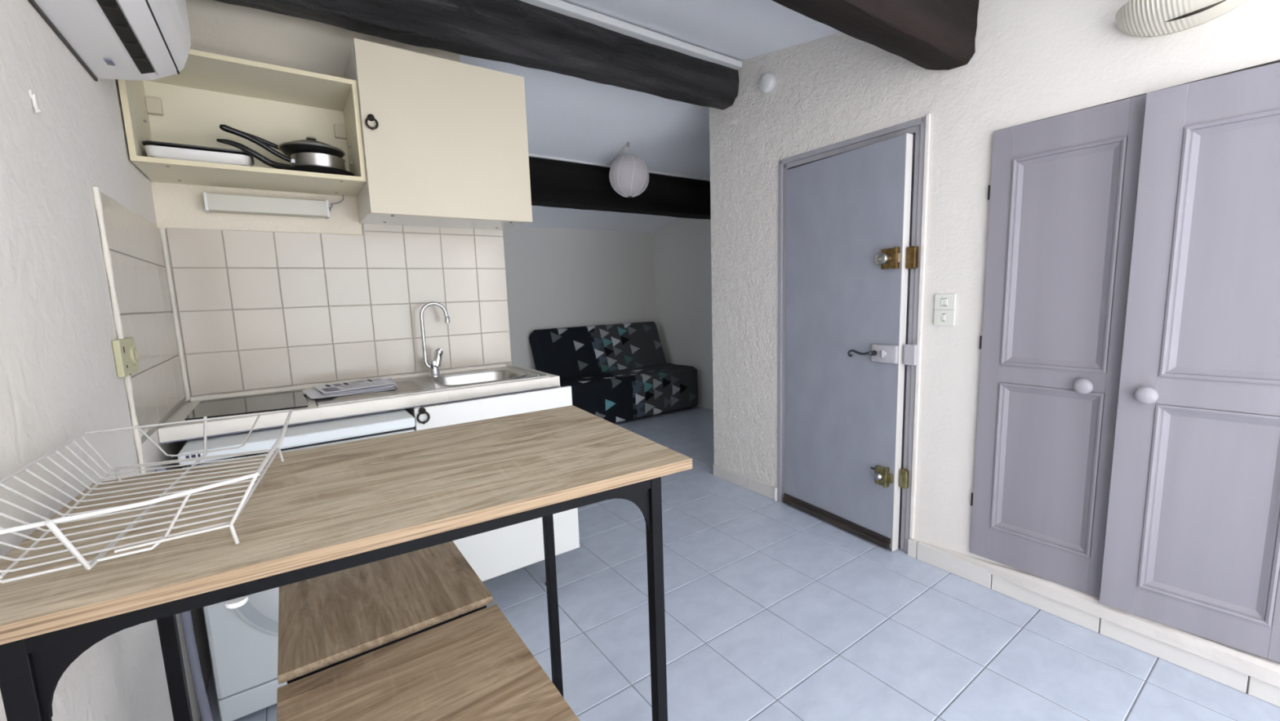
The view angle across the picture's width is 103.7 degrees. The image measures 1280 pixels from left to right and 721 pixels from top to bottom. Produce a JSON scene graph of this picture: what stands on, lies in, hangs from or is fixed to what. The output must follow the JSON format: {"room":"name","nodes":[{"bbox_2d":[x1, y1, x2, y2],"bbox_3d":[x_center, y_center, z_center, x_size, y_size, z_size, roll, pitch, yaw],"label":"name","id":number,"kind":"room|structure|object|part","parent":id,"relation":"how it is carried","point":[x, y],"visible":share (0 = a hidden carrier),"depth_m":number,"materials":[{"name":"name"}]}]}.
{"room":"studio apartment kitchen","nodes":[
{"label":"studio apartment kitchen","id":0,"kind":"room"},
{"bbox_2d":[0,0,211,720],"bbox_3d":[-0.170,-0.096,-0.460,0.113,2.900,5.865,-7,9,-35],"label":"wall","id":1,"kind":"structure","parent":0,"point":[82,270],"depth_m":1.03,"materials":[{"name":"paint"}]},
{"bbox_2d":[28,88,40,112],"bbox_3d":[-1.140,-0.488,0.950,0.011,0.043,0.018,-7,9,-35],"label":"wall hook","id":2,"kind":"object","parent":1,"relation":"attached to","point":[32,95],"visible":1,"depth_m":0.94,"materials":[{"name":"paint"}]},
{"bbox_2d":[27,0,191,81],"bbox_3d":[-1.137,-0.862,1.054,0.210,0.292,0.796,-7,9,-35],"label":"air conditioner","id":3,"kind":"object","parent":1,"relation":"attached to","point":[136,40],"visible":1,"depth_m":1.18,"materials":[{"name":"white plastic"}]},
{"bbox_2d":[111,337,138,377],"bbox_3d":[-1.307,-0.010,1.283,0.020,0.092,0.150,-7,9,-35],"label":"wall socket","id":4,"kind":"object","parent":1,"relation":"attached to","point":[125,351],"visible":1,"depth_m":1.25,"materials":[{"name":"beige plastic"}]},
{"bbox_2d":[154,467,213,720],"bbox_3d":[-1.279,0.720,1.425,0.084,0.854,0.030,3,9,34],"label":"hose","id":5,"kind":"object","parent":1,"relation":"attached to","point":[186,617],"visible":0.49,"depth_m":1.45,"materials":[{"name":"grey plastic"}]},
{"bbox_2d":[150,0,511,402],"bbox_3d":[-1.248,-0.298,2.281,1.309,2.660,0.113,-7,9,-35],"label":"wall","id":6,"kind":"structure","parent":0,"point":[260,304],"depth_m":2.11,"materials":[{"name":"white tile"}]},
{"bbox_2d":[117,48,366,196],"bbox_3d":[-1.417,-0.848,1.855,0.650,0.365,0.332,-7,9,-35],"label":"upper cabinet","id":7,"kind":"object","parent":6,"relation":"attached to","point":[277,104],"visible":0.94,"depth_m":1.88,"materials":[{"name":"beige wood"}]},
{"bbox_3d":[-1.676,-0.816,1.676,0.016,0.364,0.330,-7,9,-35],"label":"panel","id":8,"kind":"part","parent":7,"relation":"part of","materials":[{"name":"beige wood"}]},
{"bbox_2d":[144,145,252,166],"bbox_3d":[-1.520,-0.686,1.751,0.272,0.043,0.193,-7,9,-35],"label":"baking dish","id":9,"kind":"object","parent":7,"relation":"on","point":[154,151],"visible":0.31,"depth_m":1.67,"materials":[{"name":"white ceramic"}]},
{"bbox_2d":[141,140,254,164],"bbox_3d":[-1.520,-0.714,1.748,0.284,0.011,0.203,-7,9,-35],"label":"tray","id":10,"kind":"object","parent":9,"relation":"on","point":[145,142],"visible":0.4,"depth_m":1.67,"materials":[{"name":"black metal"}]},
{"bbox_3d":[-1.510,-0.863,1.988,0.618,0.332,0.004,-7,9,-35],"label":"panel","id":11,"kind":"part","parent":7,"relation":"part of","materials":[{"name":"beige wood"}]},
{"bbox_3d":[-1.411,-0.676,1.879,0.618,0.016,0.330,-7,9,-35],"label":"panel","id":12,"kind":"part","parent":7,"relation":"part of","materials":[{"name":"beige wood"}]},
{"bbox_3d":[-1.423,-1.021,1.833,0.618,0.016,0.330,-7,9,-35],"label":"panel","id":13,"kind":"part","parent":7,"relation":"part of","materials":[{"name":"beige wood"}]},
{"bbox_2d":[202,191,343,218],"bbox_3d":[-1.448,-0.635,2.019,0.460,0.103,0.066,-7,9,-35],"label":"strip light","id":14,"kind":"object","parent":7,"relation":"attached to","point":[213,202],"visible":1,"depth_m":1.97,"materials":[{"name":"grey plastic"}]},
{"bbox_2d":[216,138,354,176],"bbox_3d":[-1.273,-0.732,1.881,0.236,0.085,0.428,-1,8,9],"label":"frying pan","id":15,"kind":"object","parent":7,"relation":"on","point":[318,169],"visible":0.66,"depth_m":1.81,"materials":[{"name":"black metal"}]},
{"bbox_3d":[-1.335,-0.719,1.766,0.052,0.076,0.225,4,9,38],"label":"handle","id":16,"kind":"part","parent":15,"relation":"part of","materials":[{"name":"black plastic"}]},
{"bbox_2d":[218,124,345,170],"bbox_3d":[-1.341,-0.774,1.916,0.381,0.143,0.182,-7,9,-35],"label":"saucepan","id":17,"kind":"object","parent":15,"relation":"on","point":[298,158],"visible":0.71,"depth_m":1.89,"materials":[{"name":"silver metal"}]},
{"bbox_3d":[-1.382,-0.783,1.821,0.022,0.098,0.214,5,10,41],"label":"handle","id":18,"kind":"part","parent":17,"relation":"part of","materials":[{"name":"black plastic"}]},
{"bbox_2d":[226,130,345,158],"bbox_3d":[-1.342,-0.822,1.913,0.380,0.081,0.222,-7,9,-35],"label":"frying pan","id":19,"kind":"object","parent":17,"relation":"on","point":[310,144],"visible":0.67,"depth_m":1.89,"materials":[{"name":"black metal"}]},
{"bbox_3d":[-1.427,-0.823,1.886,0.020,0.066,0.215,5,10,43],"label":"handle","id":20,"kind":"part","parent":19,"relation":"part of","materials":[{"name":"black plastic"}]},
{"bbox_3d":[-1.278,-0.857,1.955,0.036,0.020,0.036,-7,9,-35],"label":"lid knob","id":21,"kind":"part","parent":19,"relation":"part of","materials":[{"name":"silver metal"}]},
{"bbox_3d":[-1.277,-0.833,1.958,0.214,0.036,0.214,-7,9,-35],"label":"lid","id":22,"kind":"part","parent":19,"relation":"part of","materials":[{"name":"black metal"}]},
{"bbox_3d":[-1.314,-0.753,1.905,0.016,0.020,0.018,-7,9,-35],"label":"handle mount","id":23,"kind":"part","parent":17,"relation":"part of","materials":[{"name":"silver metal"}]},
{"bbox_3d":[-1.158,-0.881,2.036,0.016,0.364,0.330,-7,9,-35],"label":"panel","id":24,"kind":"part","parent":7,"relation":"part of","materials":[{"name":"beige wood"}]},
{"bbox_2d":[343,37,532,230],"bbox_3d":[-0.868,-0.925,2.211,0.663,0.626,0.374,-7,9,-35],"label":"upper cabinet","id":25,"kind":"object","parent":6,"relation":"attached to","point":[445,143],"visible":1,"depth_m":2.06,"materials":[{"name":"white wood"}]},
{"bbox_3d":[-1.011,-0.899,1.895,0.045,0.060,0.022,-7,9,-35],"label":"ring handle","id":26,"kind":"part","parent":25,"relation":"part of","materials":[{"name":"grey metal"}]},
{"bbox_2d":[502,226,656,369],"bbox_3d":[-1.125,-0.475,5.367,3.360,2.200,0.100,-7,9,-35],"label":"wall","id":27,"kind":"structure","parent":0,"point":[556,277],"depth_m":5.54,"materials":[{"name":"white paint"}]},
{"bbox_2d":[459,54,710,233],"bbox_3d":[-0.806,-1.649,3.866,4.307,0.904,2.700,-7,9,-35],"label":"ceiling","id":28,"kind":"structure","parent":0,"point":[571,117],"depth_m":3.64,"materials":[{"name":"white paint"}]},
{"bbox_2d":[528,156,711,219],"bbox_3d":[-0.417,-1.430,4.178,3.152,0.323,0.206,-7,9,-35],"label":"ceiling beam","id":29,"kind":"structure","parent":28,"relation":"attached to","point":[553,183],"depth_m":4.16,"materials":[{"name":"black wood"}]},
{"bbox_2d":[605,143,626,164],"bbox_3d":[-0.191,-1.626,3.979,0.013,0.083,0.323,-7,9,-32],"label":"cable","id":30,"kind":"object","parent":29,"relation":"attached to","point":[625,144],"visible":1,"depth_m":3.95,"materials":[{"name":"white plastic"}]},
{"bbox_2d":[608,142,648,197],"bbox_3d":[-0.083,-1.457,3.846,0.306,0.401,0.306,-7,9,-35],"label":"paper lantern","id":31,"kind":"object","parent":28,"relation":"hanging from","point":[628,175],"visible":1,"depth_m":3.75,"materials":[{"name":"grey paper"}]},
{"bbox_2d":[519,0,742,70],"bbox_3d":[-0.522,-1.621,2.240,2.717,0.035,0.075,-7,9,-35],"label":"trim","id":32,"kind":"structure","parent":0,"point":[560,6],"depth_m":2.55,"materials":[{"name":"white"}]},
{"bbox_2d":[653,217,713,409],"bbox_3d":[0.933,-0.875,5.206,0.100,2.900,2.465,-7,9,-35],"label":"wall","id":33,"kind":"structure","parent":0,"point":[682,247],"depth_m":5.71,"materials":[{"name":"white paint"}]},
{"bbox_2d":[528,153,710,181],"bbox_3d":[-0.372,-1.591,4.085,3.160,0.020,0.055,-7,9,-35],"label":"trim","id":34,"kind":"structure","parent":33,"relation":"attached to","point":[529,154],"depth_m":4.07,"materials":[{"name":"white"}]},
{"bbox_2d":[561,0,840,61],"bbox_3d":[1.049,-1.365,0.056,2.947,0.598,5.720,-7,9,-35],"label":"ceiling","id":35,"kind":"structure","parent":0,"point":[740,30],"depth_m":2.45,"materials":[{"name":"white paint"}]},
{"bbox_2d":[213,0,738,110],"bbox_3d":[-0.575,-1.507,2.345,2.719,0.279,0.223,-7,9,-35],"label":"ceiling beam","id":36,"kind":"structure","parent":35,"relation":"attached to","point":[515,32],"depth_m":2.30,"materials":[{"name":"black wood"}]},
{"bbox_2d":[772,0,979,70],"bbox_3d":[0.173,-1.179,1.302,2.688,0.246,0.219,-7,9,-35],"label":"ceiling beam","id":37,"kind":"structure","parent":35,"relation":"attached to","point":[929,34],"depth_m":1.79,"materials":[{"name":"brown wood"}]},
{"bbox_2d":[200,405,1279,720],"bbox_3d":[0.934,1.074,1.887,4.347,0.100,8.400,-7,9,-35],"label":"floor","id":38,"kind":"structure","parent":0,"point":[775,611],"depth_m":1.89,"materials":[{"name":"grey tile"}]},
{"bbox_2d":[177,408,415,720],"bbox_3d":[-1.208,0.646,1.899,0.634,0.884,0.635,-7,9,-35],"label":"washing machine","id":39,"kind":"object","parent":38,"relation":"on","point":[243,640],"visible":0.12,"depth_m":1.57,"materials":[{"name":"white"}]},
{"bbox_3d":[-1.038,1.051,1.726,0.622,0.080,0.014,-7,9,-35],"label":"kick panel","id":40,"kind":"part","parent":39,"relation":"part of","materials":[{"name":"white plastic"}]},
{"bbox_3d":[-1.038,0.654,1.660,0.524,0.524,0.034,-7,9,-35],"label":"porthole door","id":41,"kind":"part","parent":39,"relation":"part of","materials":[{"name":"white plastic"}]},
{"bbox_3d":[-1.232,0.226,1.857,0.634,0.038,0.601,-7,9,-35],"label":"plate","id":42,"kind":"part","parent":39,"relation":"part of","materials":[{"name":"white"}]},
{"bbox_3d":[-1.060,0.334,1.630,0.626,0.113,0.018,-7,9,-35],"label":"control panel","id":43,"kind":"part","parent":39,"relation":"part of","materials":[{"name":"white"}]},
{"bbox_2d":[0,404,692,720],"bbox_3d":[-0.423,0.688,1.008,0.990,0.979,0.610,-7,9,-35],"label":"bar table","id":44,"kind":"object","parent":38,"relation":"on","point":[317,511],"visible":0.91,"depth_m":0.78,"materials":[{"name":"brown wood"}]},
{"bbox_3d":[-0.645,0.760,0.591,0.023,0.959,0.023,-7,9,-35],"label":"leg","id":45,"kind":"part","parent":44,"relation":"part of","materials":[{"name":"black metal"}]},
{"bbox_2d":[0,408,293,582],"bbox_3d":[-0.732,0.183,0.784,0.330,0.100,0.562,-7,9,-35],"label":"dish rack","id":46,"kind":"object","parent":44,"relation":"on","point":[51,524],"visible":1,"depth_m":0.70,"materials":[{"name":"white metal"}]},
{"bbox_3d":[-0.899,0.716,0.992,0.023,0.959,0.023,-7,9,-35],"label":"leg","id":47,"kind":"part","parent":44,"relation":"part of","materials":[{"name":"black metal"}]},
{"bbox_3d":[-0.319,0.259,0.734,0.800,0.023,0.021,-6,9,-31],"label":"rail","id":48,"kind":"part","parent":44,"relation":"part of","materials":[{"name":"black metal"}]},
{"bbox_3d":[-0.247,0.640,1.410,0.023,0.959,0.023,-7,9,-35],"label":"leg","id":49,"kind":"part","parent":44,"relation":"part of","materials":[{"name":"black metal"}]},
{"bbox_3d":[0.039,0.685,0.999,0.023,0.959,0.023,-7,9,-35],"label":"leg","id":50,"kind":"part","parent":44,"relation":"part of","materials":[{"name":"black metal"}]},
{"bbox_2d":[277,541,493,684],"bbox_3d":[-0.616,0.853,1.260,0.411,0.601,0.392,-7,9,-35],"label":"bar stool","id":51,"kind":"object","parent":38,"relation":"on","point":[326,621],"visible":0.76,"depth_m":1.16,"materials":[{"name":"brown wood"}]},
{"bbox_3d":[-0.665,0.896,1.015,0.020,0.582,0.020,-7,9,-35],"label":"leg","id":52,"kind":"part","parent":51,"relation":"part of","materials":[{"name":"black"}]},
{"bbox_3d":[-0.525,0.600,1.083,0.367,0.020,0.018,-7,9,-35],"label":"seat rail","id":53,"kind":"part","parent":51,"relation":"part of","materials":[{"name":"black wood"}]},
{"bbox_3d":[-0.366,0.859,1.224,0.020,0.582,0.020,-7,9,-35],"label":"leg","id":54,"kind":"part","parent":51,"relation":"part of","materials":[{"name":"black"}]},
{"bbox_2d":[276,604,579,720],"bbox_3d":[-0.366,0.894,0.907,0.412,0.594,0.429,-7,9,-35],"label":"bar stool","id":55,"kind":"object","parent":38,"relation":"on","point":[474,666],"visible":1,"depth_m":0.92,"materials":[{"name":"brown wood"}]},
{"bbox_2d":[404,385,579,585],"bbox_3d":[-0.717,0.565,2.315,0.641,0.905,0.637,-7,9,-35],"label":"base cabinet","id":56,"kind":"object","parent":38,"relation":"on","point":[492,553],"visible":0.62,"depth_m":2.07,"materials":[{"name":"white laminate"}]},
{"bbox_2d":[157,364,560,444],"bbox_3d":[-1.054,0.138,2.101,1.332,0.048,0.523,-7,9,-35],"label":"countertop","id":57,"kind":"structure","parent":56,"relation":"on","point":[167,433],"depth_m":1.79,"materials":[{"name":"white"}]},
{"bbox_2d":[184,388,307,420],"bbox_3d":[-1.413,0.157,1.835,0.332,0.006,0.427,-7,9,-35],"label":"cooktop","id":58,"kind":"object","parent":57,"relation":"in","point":[291,399],"visible":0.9,"depth_m":1.80,"materials":[{"name":"black glass"}]},
{"bbox_2d":[311,365,551,405],"bbox_3d":[-0.889,0.167,2.208,0.900,0.162,0.433,-7,9,-35],"label":"sink","id":59,"kind":"object","parent":57,"relation":"in","point":[478,377],"visible":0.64,"depth_m":2.20,"materials":[{"name":"silver metal"}]},
{"bbox_2d":[302,377,397,398],"bbox_3d":[-1.168,0.109,2.035,0.329,0.018,0.299,-7,9,-35],"label":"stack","id":60,"kind":"object","parent":59,"relation":"on","point":[375,384],"visible":1,"depth_m":2.00,"materials":[{"name":"white paper"}]},
{"bbox_2d":[323,378,386,391],"bbox_3d":[-1.169,0.099,2.058,0.230,0.004,0.193,-8,10,-40],"label":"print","id":61,"kind":"object","parent":60,"relation":"on","point":[361,384],"depth_m":2.04,"materials":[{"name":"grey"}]},
{"bbox_3d":[-0.729,0.154,2.293,0.365,0.156,0.300,-7,9,-35],"label":"bowl","id":62,"kind":"part","parent":59,"relation":"part of","materials":[{"name":"silver metal"}]},
{"bbox_2d":[419,301,449,377],"bbox_3d":[-0.943,-0.100,2.346,0.102,0.347,0.105,0,8,14],"label":"mixer tap","id":63,"kind":"object","parent":57,"relation":"on","point":[433,365],"visible":1,"depth_m":2.33,"materials":[{"name":"silver metal"}]},
{"bbox_3d":[-0.932,-0.015,2.332,0.053,0.092,0.088,-7,9,-35],"label":"lever","id":64,"kind":"part","parent":63,"relation":"part of","materials":[{"name":"silver metal"}]},
{"bbox_3d":[-0.971,0.522,2.156,0.016,0.733,0.595,-7,9,-35],"label":"panel","id":65,"kind":"part","parent":56,"relation":"part of","materials":[{"name":"white laminate"}]},
{"bbox_3d":[-0.794,0.204,1.843,0.046,0.062,0.022,-7,9,-35],"label":"ring handle","id":66,"kind":"part","parent":56,"relation":"part of","materials":[{"name":"grey metal"}]},
{"bbox_3d":[-0.484,0.461,2.495,0.016,0.733,0.595,-7,9,-35],"label":"panel","id":67,"kind":"part","parent":56,"relation":"part of","materials":[{"name":"white laminate"}]},
{"bbox_2d":[528,321,697,423],"bbox_3d":[-0.252,0.109,5.443,1.645,0.962,0.822,-7,9,-35],"label":"sofa","id":68,"kind":"object","parent":38,"relation":"on","point":[615,373],"visible":0.89,"depth_m":5.32,"materials":[{"name":"black fabric"}]},
{"bbox_3d":[-0.413,-0.095,5.607,1.610,0.590,0.332,-7,9,-35],"label":"backrest","id":69,"kind":"part","parent":68,"relation":"part of","materials":[{"name":"black fabric"}]},
{"bbox_3d":[-0.154,0.173,5.344,1.610,0.099,0.500,-7,9,-35],"label":"seat","id":70,"kind":"part","parent":68,"relation":"part of","materials":[{"name":"black fabric"}]},
{"bbox_3d":[-0.015,0.373,5.181,1.610,0.455,0.079,-7,9,-35],"label":"seat","id":71,"kind":"part","parent":68,"relation":"part of","materials":[{"name":"black fabric"}]},
{"bbox_3d":[-0.193,0.398,5.433,1.540,0.388,0.500,-7,9,-35],"label":"frame","id":72,"kind":"part","parent":68,"relation":"part of","materials":[{"name":"black fabric"}]},
{"bbox_2d":[773,486,777,501],"bbox_3d":[0.837,0.823,3.104,0.020,0.083,0.020,-7,9,-35],"label":"pipe stub","id":73,"kind":"object","parent":38,"relation":"on","point":[775,487],"visible":1,"depth_m":3.10,"materials":[{"name":"white plastic"}]},
{"bbox_2d":[709,0,1279,570],"bbox_3d":[2.157,-0.374,1.081,0.160,2.900,5.739,-7,9,-34],"label":"wall","id":74,"kind":"structure","parent":0,"point":[1033,60],"depth_m":2.23,"materials":[{"name":"white paint"}]},
{"bbox_2d":[713,463,774,499],"bbox_3d":[0.684,0.800,3.339,0.012,0.082,0.573,-7,9,-34],"label":"baseboard","id":75,"kind":"structure","parent":74,"relation":"attached to","point":[760,487],"depth_m":3.32,"materials":[{"name":"white tile"}]},
{"bbox_2d":[758,72,775,93],"bbox_3d":[0.714,-1.569,2.841,0.043,0.100,0.100,-7,9,-35],"label":"smoke detector","id":76,"kind":"object","parent":74,"relation":"attached to","point":[767,81],"visible":1,"depth_m":2.82,"materials":[{"name":"white plastic"}]},
{"bbox_2d":[777,113,931,553],"bbox_3d":[1.061,-0.100,2.642,0.235,2.022,0.831,-7,9,-35],"label":"door","id":77,"kind":"structure","parent":74,"relation":"in","point":[852,213],"depth_m":2.53,"materials":[{"name":"grey paint"}]},
{"bbox_3d":[1.083,-0.033,2.458,0.038,0.040,0.143,-7,9,-35],"label":"handle","id":78,"kind":"part","parent":77,"relation":"part of","materials":[{"name":"grey metal"}]},
{"bbox_3d":[1.160,0.567,2.452,0.024,0.040,0.040,-6,9,-30],"label":"lock knob","id":79,"kind":"part","parent":77,"relation":"part of","materials":[{"name":"silver metal"}]},
{"bbox_3d":[1.121,-0.470,2.316,0.033,0.048,0.048,-6,9,-30],"label":"lock knob","id":80,"kind":"part","parent":77,"relation":"part of","materials":[{"name":"silver metal"}]},
{"bbox_2d":[933,293,956,325],"bbox_3d":[1.328,-0.221,2.193,0.013,0.138,0.086,-7,9,-35],"label":"light switch","id":81,"kind":"object","parent":74,"relation":"attached to","point":[944,308],"visible":1,"depth_m":2.19,"materials":[{"name":"white plastic"}]},
{"bbox_2d":[907,537,1279,706],"bbox_3d":[1.884,0.992,1.572,0.022,0.082,2.089,-7,9,-34],"label":"baseboard","id":82,"kind":"structure","parent":74,"relation":"attached to","point":[1260,689],"depth_m":1.84,"materials":[{"name":"white tile"}]},
{"bbox_2d":[921,541,1279,687],"bbox_3d":[1.745,0.911,1.761,0.046,0.062,1.491,-7,9,-34],"label":"ledge","id":83,"kind":"object","parent":74,"relation":"attached to","point":[1267,670],"visible":0.87,"depth_m":1.74,"materials":[{"name":"white paint"}]},
{"bbox_2d":[969,62,1279,662],"bbox_3d":[1.690,0.003,1.758,0.255,1.757,0.872,-7,9,-35],"label":"closet","id":84,"kind":"object","parent":74,"relation":"attached to","point":[1127,446],"visible":1,"depth_m":1.67,"materials":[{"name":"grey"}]},
{"bbox_3d":[1.561,0.409,1.950,0.018,0.620,0.320,-7,9,-35],"label":"moulding","id":85,"kind":"part","parent":84,"relation":"part of","materials":[{"name":"paint"}]},
{"bbox_3d":[1.573,0.408,1.958,0.012,0.624,0.324,-7,9,-35],"label":"panel","id":86,"kind":"part","parent":84,"relation":"part of","materials":[{"name":"paint"}]},
{"bbox_3d":[1.548,-0.012,1.912,0.028,1.749,0.436,-7,9,-35],"label":"door","id":87,"kind":"part","parent":84,"relation":"part of","materials":[{"name":"paint"}]},
{"bbox_3d":[1.536,-0.364,1.849,0.018,0.796,0.320,-7,9,-35],"label":"moulding","id":88,"kind":"part","parent":84,"relation":"part of","materials":[{"name":"paint"}]},
{"bbox_3d":[1.548,-0.365,1.857,0.012,0.800,0.324,-7,9,-35],"label":"panel","id":89,"kind":"part","parent":84,"relation":"part of","materials":[{"name":"paint"}]},
{"bbox_3d":[1.593,0.092,1.805,0.046,0.057,0.057,-7,9,-35],"label":"knob","id":90,"kind":"part","parent":84,"relation":"part of","materials":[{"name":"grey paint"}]},
{"bbox_3d":[1.656,0.113,1.643,0.046,0.057,0.057,-7,9,-35],"label":"knob","id":91,"kind":"part","parent":84,"relation":"part of","materials":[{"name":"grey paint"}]},
{"bbox_3d":[1.773,0.030,1.544,0.028,1.732,0.429,-8,10,-39],"label":"door","id":92,"kind":"part","parent":84,"relation":"part of","materials":[{"name":"paint"}]},
{"bbox_3d":[1.793,0.471,1.579,0.018,0.640,0.287,-8,10,-39],"label":"moulding","id":93,"kind":"part","parent":84,"relation":"part of","materials":[{"name":"paint"}]},
{"bbox_3d":[1.805,0.469,1.587,0.012,0.644,0.292,-8,10,-39],"label":"panel","id":94,"kind":"part","parent":84,"relation":"part of","materials":[{"name":"paint"}]},
{"bbox_3d":[1.767,-0.319,1.475,0.018,0.770,0.287,-8,10,-39],"label":"moulding","id":95,"kind":"part","parent":84,"relation":"part of","materials":[{"name":"paint"}]},
{"bbox_3d":[1.779,-0.321,1.483,0.012,0.774,0.292,-8,10,-39],"label":"panel","id":96,"kind":"part","parent":84,"relation":"part of","materials":[{"name":"paint"}]},
{"bbox_2d":[1115,0,1247,37],"bbox_3d":[1.602,-1.064,1.484,0.177,0.121,0.330,-7,9,-35],"label":"pendant lamp","id":97,"kind":"object","parent":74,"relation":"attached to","point":[1138,18],"visible":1,"depth_m":1.51,"materials":[{"name":"white glass"}]}
]}

